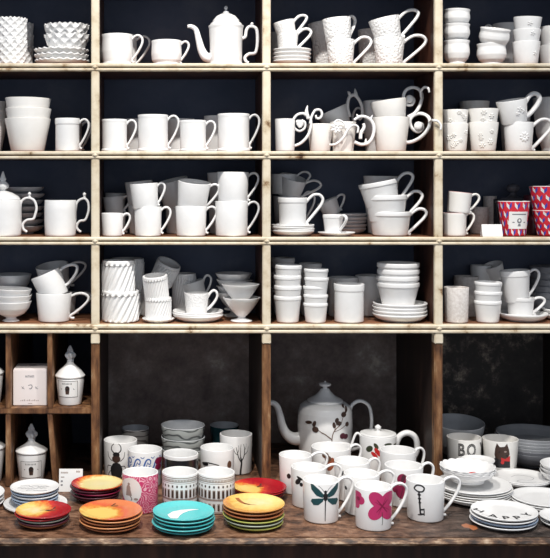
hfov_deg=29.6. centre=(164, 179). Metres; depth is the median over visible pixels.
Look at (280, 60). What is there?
saucer
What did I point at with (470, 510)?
plate
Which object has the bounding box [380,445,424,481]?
mug
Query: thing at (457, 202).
mug
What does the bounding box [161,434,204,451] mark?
bowl
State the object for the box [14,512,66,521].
plate
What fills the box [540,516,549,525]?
plate
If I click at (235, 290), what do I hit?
coupe
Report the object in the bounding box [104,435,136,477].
tumbler
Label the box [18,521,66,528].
plate
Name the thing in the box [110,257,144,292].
beaker
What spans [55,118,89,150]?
mug
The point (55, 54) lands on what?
scalloped plate
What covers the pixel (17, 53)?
beaker
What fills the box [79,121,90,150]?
mug
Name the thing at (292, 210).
teacup
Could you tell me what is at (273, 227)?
saucer
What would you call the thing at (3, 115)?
bowl
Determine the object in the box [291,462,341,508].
mug
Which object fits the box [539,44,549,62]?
beaker
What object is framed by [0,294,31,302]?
footed bowl
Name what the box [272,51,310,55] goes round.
saucer
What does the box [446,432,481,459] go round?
mug
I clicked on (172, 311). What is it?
saucer
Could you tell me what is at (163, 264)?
beaker
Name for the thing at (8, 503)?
plate
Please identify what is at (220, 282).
coupe
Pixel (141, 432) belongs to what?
beaker
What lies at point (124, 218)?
espresso cup
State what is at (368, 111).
teacup
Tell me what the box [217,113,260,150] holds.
mug
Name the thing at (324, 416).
teapot
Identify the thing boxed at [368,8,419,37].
cup
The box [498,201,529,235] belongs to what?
patterned pot
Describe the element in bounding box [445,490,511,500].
plate
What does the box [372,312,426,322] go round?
plate
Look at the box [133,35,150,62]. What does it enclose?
cup
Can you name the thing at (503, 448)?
beaker
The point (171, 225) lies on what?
mug
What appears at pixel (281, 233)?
saucer
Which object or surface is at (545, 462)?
dish
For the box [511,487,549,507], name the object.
plate
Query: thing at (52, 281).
mug
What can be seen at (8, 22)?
beaker
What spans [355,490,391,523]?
flower
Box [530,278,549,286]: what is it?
bowl
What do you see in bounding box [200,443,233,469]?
tumbler
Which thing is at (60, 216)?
mug
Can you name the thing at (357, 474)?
mug
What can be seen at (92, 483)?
plate
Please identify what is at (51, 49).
scalloped plate
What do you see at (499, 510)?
plate
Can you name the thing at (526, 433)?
bowl
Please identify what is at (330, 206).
espresso cup
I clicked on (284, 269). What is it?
beaker
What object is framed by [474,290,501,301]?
beaker
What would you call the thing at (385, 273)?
bowl
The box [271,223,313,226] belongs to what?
saucer
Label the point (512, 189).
glass jar
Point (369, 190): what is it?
cup
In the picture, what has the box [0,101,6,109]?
bowl
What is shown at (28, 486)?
plate
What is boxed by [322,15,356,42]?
cup
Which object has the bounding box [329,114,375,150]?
cup
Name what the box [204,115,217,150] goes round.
mug
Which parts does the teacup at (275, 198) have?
handle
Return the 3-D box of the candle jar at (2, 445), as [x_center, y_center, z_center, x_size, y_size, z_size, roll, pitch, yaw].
[-0.417,0.637,2.429,0.084,0.142,0.084,0,0,0]
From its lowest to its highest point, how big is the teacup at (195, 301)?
0.057 m
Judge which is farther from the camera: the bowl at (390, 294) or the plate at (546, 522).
the bowl at (390, 294)
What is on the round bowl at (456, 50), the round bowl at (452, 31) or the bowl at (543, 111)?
the round bowl at (452, 31)
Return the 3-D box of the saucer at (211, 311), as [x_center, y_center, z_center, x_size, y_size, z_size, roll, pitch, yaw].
[0.078,0.316,2.437,0.120,0.016,0.120,0,0,0]
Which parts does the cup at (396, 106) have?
handle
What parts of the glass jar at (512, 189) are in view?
lid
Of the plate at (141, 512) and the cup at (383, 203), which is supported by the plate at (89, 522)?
the plate at (141, 512)
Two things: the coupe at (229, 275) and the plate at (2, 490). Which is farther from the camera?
the coupe at (229, 275)
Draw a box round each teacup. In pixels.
[151,39,189,62]
[182,274,211,291]
[184,289,218,312]
[271,171,310,193]
[273,191,315,223]
[278,172,321,196]
[278,193,323,224]
[352,100,380,150]
[484,22,514,62]
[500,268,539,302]
[507,296,545,314]
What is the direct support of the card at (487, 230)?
on the shelving unit at (410, 375)
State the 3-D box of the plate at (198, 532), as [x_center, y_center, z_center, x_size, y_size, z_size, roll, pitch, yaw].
[0.037,0.704,2.096,0.121,0.009,0.121,0,0,22]
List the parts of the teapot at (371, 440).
lid, handle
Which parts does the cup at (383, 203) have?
handle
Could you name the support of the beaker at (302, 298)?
on the shelving unit at (410, 375)
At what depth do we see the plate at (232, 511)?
2.08 m
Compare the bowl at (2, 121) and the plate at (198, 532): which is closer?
the plate at (198, 532)
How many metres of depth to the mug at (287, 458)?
2.33 m
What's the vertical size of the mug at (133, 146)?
0.083 m
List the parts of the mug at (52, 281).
handle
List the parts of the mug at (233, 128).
handle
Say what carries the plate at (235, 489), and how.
on the plate
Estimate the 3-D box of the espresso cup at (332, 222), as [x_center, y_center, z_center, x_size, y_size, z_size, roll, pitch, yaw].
[0.397,0.103,2.413,0.053,0.047,0.063,0,0,0]
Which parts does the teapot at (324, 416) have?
spout, lid, knob, handle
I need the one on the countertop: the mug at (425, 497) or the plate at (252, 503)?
the mug at (425, 497)
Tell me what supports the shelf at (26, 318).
attached to the shelving unit at (410, 375)
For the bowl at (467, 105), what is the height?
0.127 m
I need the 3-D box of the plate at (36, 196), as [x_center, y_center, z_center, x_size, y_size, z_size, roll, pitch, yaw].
[-0.342,0.043,2.521,0.097,0.020,0.097,0,0,0]
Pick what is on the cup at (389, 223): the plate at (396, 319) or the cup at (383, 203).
the cup at (383, 203)
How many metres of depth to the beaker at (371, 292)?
2.50 m
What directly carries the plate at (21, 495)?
on the plate at (50, 496)
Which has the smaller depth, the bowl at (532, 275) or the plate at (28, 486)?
the plate at (28, 486)
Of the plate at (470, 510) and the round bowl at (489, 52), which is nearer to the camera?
the plate at (470, 510)
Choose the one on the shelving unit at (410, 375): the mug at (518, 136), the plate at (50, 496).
the mug at (518, 136)
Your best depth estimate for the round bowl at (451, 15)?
2.40 m
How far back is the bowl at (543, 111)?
2.48 m
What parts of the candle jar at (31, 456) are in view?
lid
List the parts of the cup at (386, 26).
handle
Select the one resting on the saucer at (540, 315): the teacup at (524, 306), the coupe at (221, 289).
the teacup at (524, 306)
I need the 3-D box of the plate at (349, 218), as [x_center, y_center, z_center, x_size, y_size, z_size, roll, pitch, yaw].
[0.458,0.098,2.531,0.076,0.014,0.076,0,0,0]
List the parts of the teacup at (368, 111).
handle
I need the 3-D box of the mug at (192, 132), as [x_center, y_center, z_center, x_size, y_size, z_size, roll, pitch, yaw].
[0.072,-0.103,2.408,0.079,0.074,0.064,0,0,33]
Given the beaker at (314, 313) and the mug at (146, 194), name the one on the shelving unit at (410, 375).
the beaker at (314, 313)
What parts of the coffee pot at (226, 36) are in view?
spout, lid, handle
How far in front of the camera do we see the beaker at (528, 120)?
2.53 m
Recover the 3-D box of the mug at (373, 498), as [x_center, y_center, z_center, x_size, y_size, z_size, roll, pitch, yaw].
[0.444,0.664,2.107,0.111,0.088,0.077,0,0,0]
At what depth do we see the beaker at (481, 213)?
2.50 m
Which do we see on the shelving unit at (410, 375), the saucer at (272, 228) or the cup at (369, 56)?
the cup at (369, 56)
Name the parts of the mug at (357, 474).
handle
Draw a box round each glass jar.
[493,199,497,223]
[495,184,523,223]
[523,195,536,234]
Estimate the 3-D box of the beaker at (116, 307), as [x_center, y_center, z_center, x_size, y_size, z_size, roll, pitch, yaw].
[-0.105,0.295,2.424,0.093,0.073,0.094,0,0,41]
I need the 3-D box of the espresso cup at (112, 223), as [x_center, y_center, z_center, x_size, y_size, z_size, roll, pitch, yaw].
[-0.118,0.103,2.417,0.064,0.055,0.051,0,0,-32]
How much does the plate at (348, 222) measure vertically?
0.014 m
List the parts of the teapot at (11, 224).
lid, handle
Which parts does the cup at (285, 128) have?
handle, handle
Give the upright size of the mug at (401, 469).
0.088 m
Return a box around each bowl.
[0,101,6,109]
[0,110,6,118]
[0,119,5,150]
[0,272,31,286]
[0,286,31,296]
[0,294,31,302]
[0,300,30,321]
[5,97,50,107]
[5,107,51,118]
[5,117,50,150]
[44,21,88,34]
[44,32,88,48]
[161,419,204,440]
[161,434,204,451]
[161,446,200,467]
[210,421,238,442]
[376,275,418,283]
[377,261,419,270]
[377,268,419,276]
[377,281,419,304]
[443,23,469,39]
[443,39,469,62]
[443,413,484,454]
[444,8,469,23]
[459,100,489,150]
[477,42,506,62]
[479,27,510,44]
[495,424,549,443]
[495,431,549,446]
[517,454,547,467]
[518,445,549,450]
[518,448,549,453]
[518,451,549,456]
[529,284,549,292]
[529,290,549,299]
[530,264,549,273]
[530,272,549,279]
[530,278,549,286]
[533,97,549,150]
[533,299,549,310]
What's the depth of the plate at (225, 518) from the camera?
2.08 m
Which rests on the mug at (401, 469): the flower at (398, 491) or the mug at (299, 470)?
the flower at (398, 491)
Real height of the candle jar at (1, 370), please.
0.138 m
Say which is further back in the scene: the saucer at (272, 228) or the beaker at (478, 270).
the beaker at (478, 270)
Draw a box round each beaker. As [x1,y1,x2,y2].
[0,16,26,29]
[0,27,26,51]
[0,39,27,62]
[26,45,33,62]
[27,22,33,34]
[27,34,33,46]
[101,259,135,291]
[101,289,139,322]
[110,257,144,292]
[121,424,148,444]
[139,292,141,315]
[141,285,144,315]
[142,272,168,301]
[145,296,171,319]
[151,256,180,288]
[172,272,196,310]
[271,257,294,272]
[271,273,274,287]
[271,287,275,314]
[274,263,301,275]
[274,275,300,285]
[274,285,301,296]
[274,295,300,322]
[299,262,321,273]
[300,294,304,315]
[301,273,304,283]
[303,285,327,294]
[303,294,327,303]
[303,303,327,322]
[304,268,328,277]
[304,277,328,294]
[307,123,332,150]
[328,276,357,316]
[334,282,364,322]
[355,274,380,316]
[443,109,467,122]
[443,123,467,150]
[444,286,468,322]
[454,275,478,316]
[468,108,498,121]
[468,122,498,150]
[469,207,488,233]
[470,264,491,279]
[474,280,501,291]
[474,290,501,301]
[474,300,501,322]
[482,260,503,281]
[482,434,518,470]
[483,196,496,223]
[500,111,530,150]
[501,287,507,309]
[512,28,540,41]
[512,40,539,62]
[513,16,541,28]
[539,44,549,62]
[540,25,549,44]
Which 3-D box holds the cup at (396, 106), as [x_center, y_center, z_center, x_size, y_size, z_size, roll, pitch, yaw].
[0.553,-0.180,2.439,0.133,0.085,0.086,0,0,0]
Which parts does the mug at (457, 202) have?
handle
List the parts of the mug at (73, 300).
handle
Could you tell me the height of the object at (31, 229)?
0.020 m
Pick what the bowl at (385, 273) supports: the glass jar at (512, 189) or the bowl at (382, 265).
the bowl at (382, 265)
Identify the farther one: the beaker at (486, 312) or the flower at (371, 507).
the beaker at (486, 312)
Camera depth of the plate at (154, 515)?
2.06 m
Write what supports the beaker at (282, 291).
on the beaker at (287, 309)
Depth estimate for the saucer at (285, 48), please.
2.39 m
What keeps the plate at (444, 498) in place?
on the countertop
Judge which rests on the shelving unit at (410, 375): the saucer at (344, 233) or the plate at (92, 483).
the saucer at (344, 233)
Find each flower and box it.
[331,122,342,133]
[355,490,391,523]
[392,474,405,499]
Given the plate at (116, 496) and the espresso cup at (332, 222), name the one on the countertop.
the plate at (116, 496)
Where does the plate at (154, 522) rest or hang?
on the plate at (198, 532)
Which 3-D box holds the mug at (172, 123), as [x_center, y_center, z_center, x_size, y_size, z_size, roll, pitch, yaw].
[0.039,-0.108,2.529,0.071,0.083,0.071,0,0,0]
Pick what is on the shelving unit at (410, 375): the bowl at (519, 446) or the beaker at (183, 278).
the beaker at (183, 278)
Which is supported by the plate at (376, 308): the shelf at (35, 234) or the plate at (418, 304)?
the plate at (418, 304)
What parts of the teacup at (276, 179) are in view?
handle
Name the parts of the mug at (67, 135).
handle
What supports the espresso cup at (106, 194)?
on the espresso cup at (124, 218)
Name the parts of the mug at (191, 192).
handle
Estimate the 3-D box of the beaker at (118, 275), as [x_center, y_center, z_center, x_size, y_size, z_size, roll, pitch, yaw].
[-0.110,0.227,2.424,0.084,0.078,0.083,0,0,11]
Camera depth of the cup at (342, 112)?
2.49 m
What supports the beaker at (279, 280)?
on the beaker at (282, 291)
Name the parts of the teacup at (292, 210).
handle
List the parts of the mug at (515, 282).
handle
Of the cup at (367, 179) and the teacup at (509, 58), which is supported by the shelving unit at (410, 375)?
the teacup at (509, 58)
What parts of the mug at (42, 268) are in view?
handle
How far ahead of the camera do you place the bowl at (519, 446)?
2.50 m
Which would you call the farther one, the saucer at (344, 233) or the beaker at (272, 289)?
the beaker at (272, 289)
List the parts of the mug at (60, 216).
handle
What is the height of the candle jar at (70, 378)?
0.136 m
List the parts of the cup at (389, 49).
handle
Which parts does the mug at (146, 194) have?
handle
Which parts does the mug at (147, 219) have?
handle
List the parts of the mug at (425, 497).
handle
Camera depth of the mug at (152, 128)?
2.39 m
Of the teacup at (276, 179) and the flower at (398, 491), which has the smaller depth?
the flower at (398, 491)
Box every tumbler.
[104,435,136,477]
[122,467,157,513]
[128,444,161,484]
[162,466,197,502]
[163,448,197,469]
[198,466,234,513]
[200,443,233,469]
[220,430,251,474]
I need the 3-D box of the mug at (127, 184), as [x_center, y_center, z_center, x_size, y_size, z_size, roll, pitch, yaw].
[-0.064,0.031,2.509,0.068,0.064,0.068,0,0,45]
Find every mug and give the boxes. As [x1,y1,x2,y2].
[31,263,78,293]
[36,260,86,288]
[36,291,89,322]
[44,192,89,235]
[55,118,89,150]
[68,290,90,313]
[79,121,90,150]
[101,119,136,150]
[125,180,152,204]
[127,118,137,150]
[128,205,134,233]
[130,182,165,208]
[134,206,171,236]
[137,114,179,150]
[158,176,187,207]
[166,205,176,233]
[168,118,194,150]
[175,206,215,236]
[177,179,218,208]
[179,120,215,150]
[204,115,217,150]
[207,171,237,200]
[209,201,215,233]
[215,201,259,236]
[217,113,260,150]
[217,172,259,201]
[279,450,327,494]
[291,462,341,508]
[303,474,353,523]
[311,441,361,475]
[334,456,380,500]
[341,432,360,449]
[344,468,394,515]
[354,480,407,530]
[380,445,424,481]
[384,460,434,507]
[406,474,460,522]
[443,212,474,235]
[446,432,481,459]
[447,191,479,213]
[496,91,541,124]
[503,118,549,150]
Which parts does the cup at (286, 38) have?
handle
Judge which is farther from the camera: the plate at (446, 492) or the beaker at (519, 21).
the beaker at (519, 21)
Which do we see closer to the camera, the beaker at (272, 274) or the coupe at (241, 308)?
the coupe at (241, 308)
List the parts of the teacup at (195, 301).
handle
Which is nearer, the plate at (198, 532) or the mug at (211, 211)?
the plate at (198, 532)
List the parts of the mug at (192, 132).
handle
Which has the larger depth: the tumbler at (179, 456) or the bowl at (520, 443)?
the bowl at (520, 443)
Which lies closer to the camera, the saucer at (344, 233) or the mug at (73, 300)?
the saucer at (344, 233)
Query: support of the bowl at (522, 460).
on the countertop
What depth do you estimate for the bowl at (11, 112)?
2.39 m
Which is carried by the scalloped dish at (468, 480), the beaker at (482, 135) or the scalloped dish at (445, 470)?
the scalloped dish at (445, 470)
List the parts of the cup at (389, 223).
handle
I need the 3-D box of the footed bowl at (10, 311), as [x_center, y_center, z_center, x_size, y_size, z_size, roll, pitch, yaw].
[-0.363,0.308,2.427,0.096,0.047,0.096,0,0,14]
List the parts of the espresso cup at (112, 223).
handle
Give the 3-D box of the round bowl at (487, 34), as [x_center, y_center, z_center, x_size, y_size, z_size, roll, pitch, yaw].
[0.773,-0.335,2.416,0.070,0.057,0.073,0,0,-22]
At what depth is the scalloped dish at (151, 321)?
2.39 m
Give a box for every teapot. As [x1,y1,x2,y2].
[0,172,37,236]
[271,381,372,453]
[359,425,419,477]
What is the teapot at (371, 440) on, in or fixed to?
on the countertop
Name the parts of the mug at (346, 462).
handle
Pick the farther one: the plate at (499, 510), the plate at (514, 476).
the plate at (514, 476)
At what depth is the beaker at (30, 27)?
2.52 m
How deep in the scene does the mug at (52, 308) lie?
2.40 m
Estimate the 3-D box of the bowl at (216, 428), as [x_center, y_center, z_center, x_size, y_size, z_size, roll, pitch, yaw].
[0.152,0.668,2.649,0.074,0.079,0.074,0,0,0]
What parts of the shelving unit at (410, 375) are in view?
panel, panel, post, panel, panel, post, panel, panel, post, panel, panel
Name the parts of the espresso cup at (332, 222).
handle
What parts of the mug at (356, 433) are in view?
handle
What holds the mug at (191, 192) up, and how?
on the mug at (190, 220)
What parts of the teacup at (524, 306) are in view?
handle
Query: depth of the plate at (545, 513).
2.13 m
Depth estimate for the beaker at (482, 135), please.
2.40 m
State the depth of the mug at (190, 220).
2.39 m
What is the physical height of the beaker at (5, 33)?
0.058 m
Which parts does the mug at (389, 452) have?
handle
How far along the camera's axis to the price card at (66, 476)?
2.35 m
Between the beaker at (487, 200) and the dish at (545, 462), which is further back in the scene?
the beaker at (487, 200)
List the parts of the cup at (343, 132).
handle, handle, ring handle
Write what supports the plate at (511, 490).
on the plate at (446, 492)
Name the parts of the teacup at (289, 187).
handle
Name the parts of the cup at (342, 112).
handle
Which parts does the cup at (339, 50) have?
handle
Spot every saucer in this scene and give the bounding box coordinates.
[172,311,222,316]
[173,307,222,314]
[173,314,223,322]
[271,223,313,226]
[271,226,313,228]
[271,230,313,235]
[272,47,310,52]
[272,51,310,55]
[272,55,310,59]
[272,59,310,62]
[272,228,314,230]
[318,231,354,235]
[500,309,548,321]
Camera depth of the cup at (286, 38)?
2.41 m
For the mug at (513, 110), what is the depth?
2.40 m
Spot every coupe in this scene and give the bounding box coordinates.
[216,271,251,280]
[216,278,252,286]
[216,285,231,310]
[218,291,237,316]
[222,282,258,298]
[223,296,259,322]
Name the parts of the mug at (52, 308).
handle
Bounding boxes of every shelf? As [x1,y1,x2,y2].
[0,67,549,78]
[0,155,549,159]
[0,313,549,323]
[0,376,90,413]
[9,233,549,236]
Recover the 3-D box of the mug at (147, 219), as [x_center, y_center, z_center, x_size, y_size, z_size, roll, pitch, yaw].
[-0.033,0.096,2.417,0.080,0.070,0.064,0,0,-33]
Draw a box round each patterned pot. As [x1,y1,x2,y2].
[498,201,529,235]
[529,186,549,209]
[532,210,549,235]
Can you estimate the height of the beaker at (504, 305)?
0.083 m
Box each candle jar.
[0,368,3,401]
[0,441,5,480]
[15,423,47,480]
[55,345,84,405]
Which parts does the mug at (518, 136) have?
handle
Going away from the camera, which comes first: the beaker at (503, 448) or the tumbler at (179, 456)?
the tumbler at (179, 456)
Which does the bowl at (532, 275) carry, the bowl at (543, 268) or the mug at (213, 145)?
the bowl at (543, 268)
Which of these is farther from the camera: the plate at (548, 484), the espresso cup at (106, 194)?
the espresso cup at (106, 194)
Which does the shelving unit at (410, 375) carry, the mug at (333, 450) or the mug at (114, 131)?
the mug at (114, 131)
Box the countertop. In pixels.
[0,443,549,557]
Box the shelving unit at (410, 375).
[0,0,549,486]
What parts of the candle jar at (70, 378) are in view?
lid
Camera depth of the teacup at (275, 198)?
2.52 m
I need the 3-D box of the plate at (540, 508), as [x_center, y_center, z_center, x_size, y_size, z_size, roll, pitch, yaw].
[0.823,0.698,2.240,0.138,0.011,0.138,0,0,0]
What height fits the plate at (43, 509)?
0.009 m
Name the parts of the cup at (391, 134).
handle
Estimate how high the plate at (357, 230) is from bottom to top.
0.014 m
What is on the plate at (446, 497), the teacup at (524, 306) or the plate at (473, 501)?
the plate at (473, 501)
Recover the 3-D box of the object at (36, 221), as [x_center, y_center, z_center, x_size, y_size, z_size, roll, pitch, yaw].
[-0.345,0.105,2.524,0.097,0.020,0.097,0,0,0]
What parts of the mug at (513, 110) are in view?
handle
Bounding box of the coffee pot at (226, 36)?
[187,6,258,62]
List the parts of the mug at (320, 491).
handle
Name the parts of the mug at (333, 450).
handle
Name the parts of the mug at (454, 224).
handle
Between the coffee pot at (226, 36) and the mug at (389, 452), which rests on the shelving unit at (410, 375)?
the coffee pot at (226, 36)
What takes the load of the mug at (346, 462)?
on the countertop
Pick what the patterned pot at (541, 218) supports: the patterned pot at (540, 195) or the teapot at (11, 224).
the patterned pot at (540, 195)
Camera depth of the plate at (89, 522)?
2.06 m
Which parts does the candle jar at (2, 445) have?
lid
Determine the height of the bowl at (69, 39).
0.038 m
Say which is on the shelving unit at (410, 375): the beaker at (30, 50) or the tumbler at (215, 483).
the beaker at (30, 50)
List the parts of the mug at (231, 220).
handle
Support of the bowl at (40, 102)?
on the bowl at (11, 112)
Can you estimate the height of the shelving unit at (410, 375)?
1.195 m
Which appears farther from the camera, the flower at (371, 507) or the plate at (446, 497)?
the plate at (446, 497)
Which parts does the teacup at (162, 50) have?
handle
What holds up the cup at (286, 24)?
on the cup at (286, 38)
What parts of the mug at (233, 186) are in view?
handle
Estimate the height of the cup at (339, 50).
0.071 m
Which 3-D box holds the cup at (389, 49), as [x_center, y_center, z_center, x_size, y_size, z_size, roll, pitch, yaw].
[0.555,-0.306,2.427,0.127,0.076,0.072,0,0,0]
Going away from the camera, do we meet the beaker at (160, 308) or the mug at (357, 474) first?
the mug at (357, 474)
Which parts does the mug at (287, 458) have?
handle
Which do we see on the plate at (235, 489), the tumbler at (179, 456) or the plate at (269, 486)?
the plate at (269, 486)
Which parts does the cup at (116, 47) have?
handle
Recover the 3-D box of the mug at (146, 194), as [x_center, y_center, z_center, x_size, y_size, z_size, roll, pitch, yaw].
[-0.046,0.036,2.409,0.076,0.064,0.066,0,0,37]
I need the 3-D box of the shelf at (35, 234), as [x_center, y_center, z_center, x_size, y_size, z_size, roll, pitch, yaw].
[0.233,0.140,2.478,1.603,0.017,0.193,0,0,0]
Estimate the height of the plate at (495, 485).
0.011 m
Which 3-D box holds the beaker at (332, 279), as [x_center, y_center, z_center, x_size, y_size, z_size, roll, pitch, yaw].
[0.435,0.285,2.519,0.073,0.095,0.073,0,0,0]
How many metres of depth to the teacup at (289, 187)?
2.50 m
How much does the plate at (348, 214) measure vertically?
0.014 m
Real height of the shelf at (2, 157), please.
0.017 m
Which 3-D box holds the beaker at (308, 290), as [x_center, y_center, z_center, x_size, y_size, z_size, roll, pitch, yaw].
[0.351,0.269,2.408,0.057,0.046,0.057,0,0,4]
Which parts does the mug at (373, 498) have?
handle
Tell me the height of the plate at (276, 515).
0.009 m
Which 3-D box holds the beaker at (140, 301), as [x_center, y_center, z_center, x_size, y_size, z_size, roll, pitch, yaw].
[-0.096,0.303,2.529,0.088,0.057,0.089,0,0,41]
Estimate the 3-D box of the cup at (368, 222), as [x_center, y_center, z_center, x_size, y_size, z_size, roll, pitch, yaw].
[0.535,0.090,2.526,0.088,0.082,0.088,0,0,0]
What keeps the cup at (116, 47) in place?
on the shelving unit at (410, 375)
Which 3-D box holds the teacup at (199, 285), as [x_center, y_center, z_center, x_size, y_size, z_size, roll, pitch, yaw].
[0.072,0.265,2.532,0.070,0.068,0.060,0,0,-36]
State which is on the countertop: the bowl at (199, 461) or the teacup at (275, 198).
the bowl at (199, 461)
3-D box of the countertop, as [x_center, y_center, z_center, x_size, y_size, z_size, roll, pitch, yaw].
[0.234,1.134,2.408,1.723,0.852,0.753,0,0,0]
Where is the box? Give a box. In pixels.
[13,363,46,404]
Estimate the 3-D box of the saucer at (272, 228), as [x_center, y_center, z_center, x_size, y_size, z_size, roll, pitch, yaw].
[0.302,0.120,2.428,0.101,0.014,0.101,0,0,0]
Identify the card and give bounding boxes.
[59,469,82,491]
[480,224,502,236]
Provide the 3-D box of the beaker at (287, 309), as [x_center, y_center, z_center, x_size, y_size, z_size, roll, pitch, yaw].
[0.287,0.301,2.411,0.064,0.062,0.064,0,0,0]
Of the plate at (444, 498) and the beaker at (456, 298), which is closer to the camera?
the plate at (444, 498)
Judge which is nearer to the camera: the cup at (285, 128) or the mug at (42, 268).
the cup at (285, 128)
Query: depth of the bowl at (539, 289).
2.49 m
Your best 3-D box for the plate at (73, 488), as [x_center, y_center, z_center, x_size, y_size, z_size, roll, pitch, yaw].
[-0.155,0.684,2.295,0.113,0.010,0.113,0,0,0]
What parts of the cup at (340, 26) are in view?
handle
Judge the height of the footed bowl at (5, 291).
0.050 m
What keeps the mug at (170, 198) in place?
on the mug at (171, 225)
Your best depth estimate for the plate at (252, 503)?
2.13 m
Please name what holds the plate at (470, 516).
on the countertop
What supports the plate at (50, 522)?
on the plate at (66, 519)
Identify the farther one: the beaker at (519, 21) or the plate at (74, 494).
the beaker at (519, 21)
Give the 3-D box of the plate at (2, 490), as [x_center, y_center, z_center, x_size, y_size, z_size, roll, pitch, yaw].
[-0.422,0.685,2.249,0.143,0.010,0.143,0,0,0]
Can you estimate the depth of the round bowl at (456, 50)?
2.40 m
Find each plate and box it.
[0,486,4,495]
[3,495,66,510]
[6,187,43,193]
[10,479,58,494]
[10,488,58,497]
[11,493,58,503]
[12,491,58,500]
[12,497,57,504]
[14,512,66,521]
[15,500,70,519]
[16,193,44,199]
[17,515,69,526]
[18,513,68,524]
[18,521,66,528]
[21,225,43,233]
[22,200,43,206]
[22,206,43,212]
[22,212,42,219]
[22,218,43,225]
[34,46,88,53]
[34,51,88,58]
[35,57,88,62]
[70,484,118,493]
[70,489,119,500]
[71,475,121,491]
[73,486,121,496]
[73,493,119,502]
[79,499,141,520]
[79,517,140,529]
[80,515,139,526]
[81,511,142,523]
[83,522,139,532]
[152,517,213,532]
[153,500,213,521]
[153,513,213,524]
[154,515,214,528]
[154,525,212,534]
[223,493,284,513]
[223,504,283,516]
[223,508,283,520]
[223,511,284,523]
[224,516,283,527]
[227,521,282,530]
[235,478,286,494]
[235,489,285,495]
[337,213,366,216]
[341,227,365,233]
[342,220,365,224]
[343,217,366,220]
[344,224,366,227]
[372,304,426,312]
[372,308,426,315]
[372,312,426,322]
[373,300,427,308]
[440,474,511,495]
[444,493,510,502]
[444,495,511,504]
[444,498,511,506]
[445,487,512,497]
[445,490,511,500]
[461,455,494,463]
[469,508,537,524]
[469,514,536,530]
[470,513,538,527]
[471,500,538,521]
[494,468,549,484]
[510,482,549,486]
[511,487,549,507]
[511,497,545,509]
[512,484,548,487]
[539,508,549,521]
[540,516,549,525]
[542,307,549,313]
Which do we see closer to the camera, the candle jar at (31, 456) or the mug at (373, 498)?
the mug at (373, 498)
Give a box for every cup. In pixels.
[101,212,130,235]
[102,33,143,62]
[103,195,128,212]
[105,193,125,206]
[123,213,128,232]
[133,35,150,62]
[271,32,277,62]
[273,14,307,34]
[275,105,322,150]
[277,27,311,47]
[308,21,324,41]
[312,38,327,62]
[317,89,363,122]
[317,193,345,213]
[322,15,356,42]
[323,214,347,232]
[327,36,372,62]
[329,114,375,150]
[358,28,375,62]
[358,171,414,207]
[363,176,398,184]
[365,206,371,233]
[367,190,423,221]
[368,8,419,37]
[370,86,429,116]
[371,207,427,235]
[372,112,441,150]
[373,34,427,62]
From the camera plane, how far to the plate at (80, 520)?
2.07 m
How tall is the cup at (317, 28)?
0.060 m
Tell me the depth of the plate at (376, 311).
2.38 m
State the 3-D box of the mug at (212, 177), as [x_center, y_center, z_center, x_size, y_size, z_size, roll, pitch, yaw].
[0.141,0.015,2.519,0.076,0.072,0.076,0,0,43]
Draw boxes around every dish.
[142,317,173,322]
[439,458,495,474]
[440,466,495,482]
[440,467,495,484]
[540,457,549,470]
[540,464,549,474]
[540,467,549,479]
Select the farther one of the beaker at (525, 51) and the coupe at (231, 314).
the coupe at (231, 314)
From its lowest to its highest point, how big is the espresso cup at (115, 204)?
0.047 m
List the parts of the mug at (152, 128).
handle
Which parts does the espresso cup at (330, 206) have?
handle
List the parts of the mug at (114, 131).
handle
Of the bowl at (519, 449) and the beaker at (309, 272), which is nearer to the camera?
the beaker at (309, 272)
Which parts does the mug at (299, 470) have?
handle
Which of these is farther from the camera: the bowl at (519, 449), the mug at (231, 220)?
the bowl at (519, 449)
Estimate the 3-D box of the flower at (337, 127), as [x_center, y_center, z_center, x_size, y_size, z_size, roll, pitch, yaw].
[0.402,-0.122,2.411,0.028,0.028,0.009,0,0,0]
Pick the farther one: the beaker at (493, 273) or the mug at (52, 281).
the beaker at (493, 273)
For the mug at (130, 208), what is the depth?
2.49 m
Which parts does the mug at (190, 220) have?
handle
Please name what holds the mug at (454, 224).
on the shelving unit at (410, 375)
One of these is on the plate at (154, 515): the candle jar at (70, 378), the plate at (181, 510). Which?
the plate at (181, 510)
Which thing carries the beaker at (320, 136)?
on the shelving unit at (410, 375)
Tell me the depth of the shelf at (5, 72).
2.41 m
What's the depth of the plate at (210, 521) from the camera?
2.06 m
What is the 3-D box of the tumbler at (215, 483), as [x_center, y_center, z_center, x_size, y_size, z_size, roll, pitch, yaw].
[0.110,0.667,2.217,0.080,0.081,0.080,0,0,-15]
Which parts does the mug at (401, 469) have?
handle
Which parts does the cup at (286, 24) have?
handle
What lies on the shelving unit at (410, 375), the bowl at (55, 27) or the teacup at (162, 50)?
the teacup at (162, 50)
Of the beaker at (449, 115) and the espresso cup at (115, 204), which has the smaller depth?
the beaker at (449, 115)
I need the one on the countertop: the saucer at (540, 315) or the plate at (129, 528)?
the plate at (129, 528)
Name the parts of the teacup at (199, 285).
handle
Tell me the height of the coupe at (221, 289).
0.059 m
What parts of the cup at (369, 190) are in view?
handle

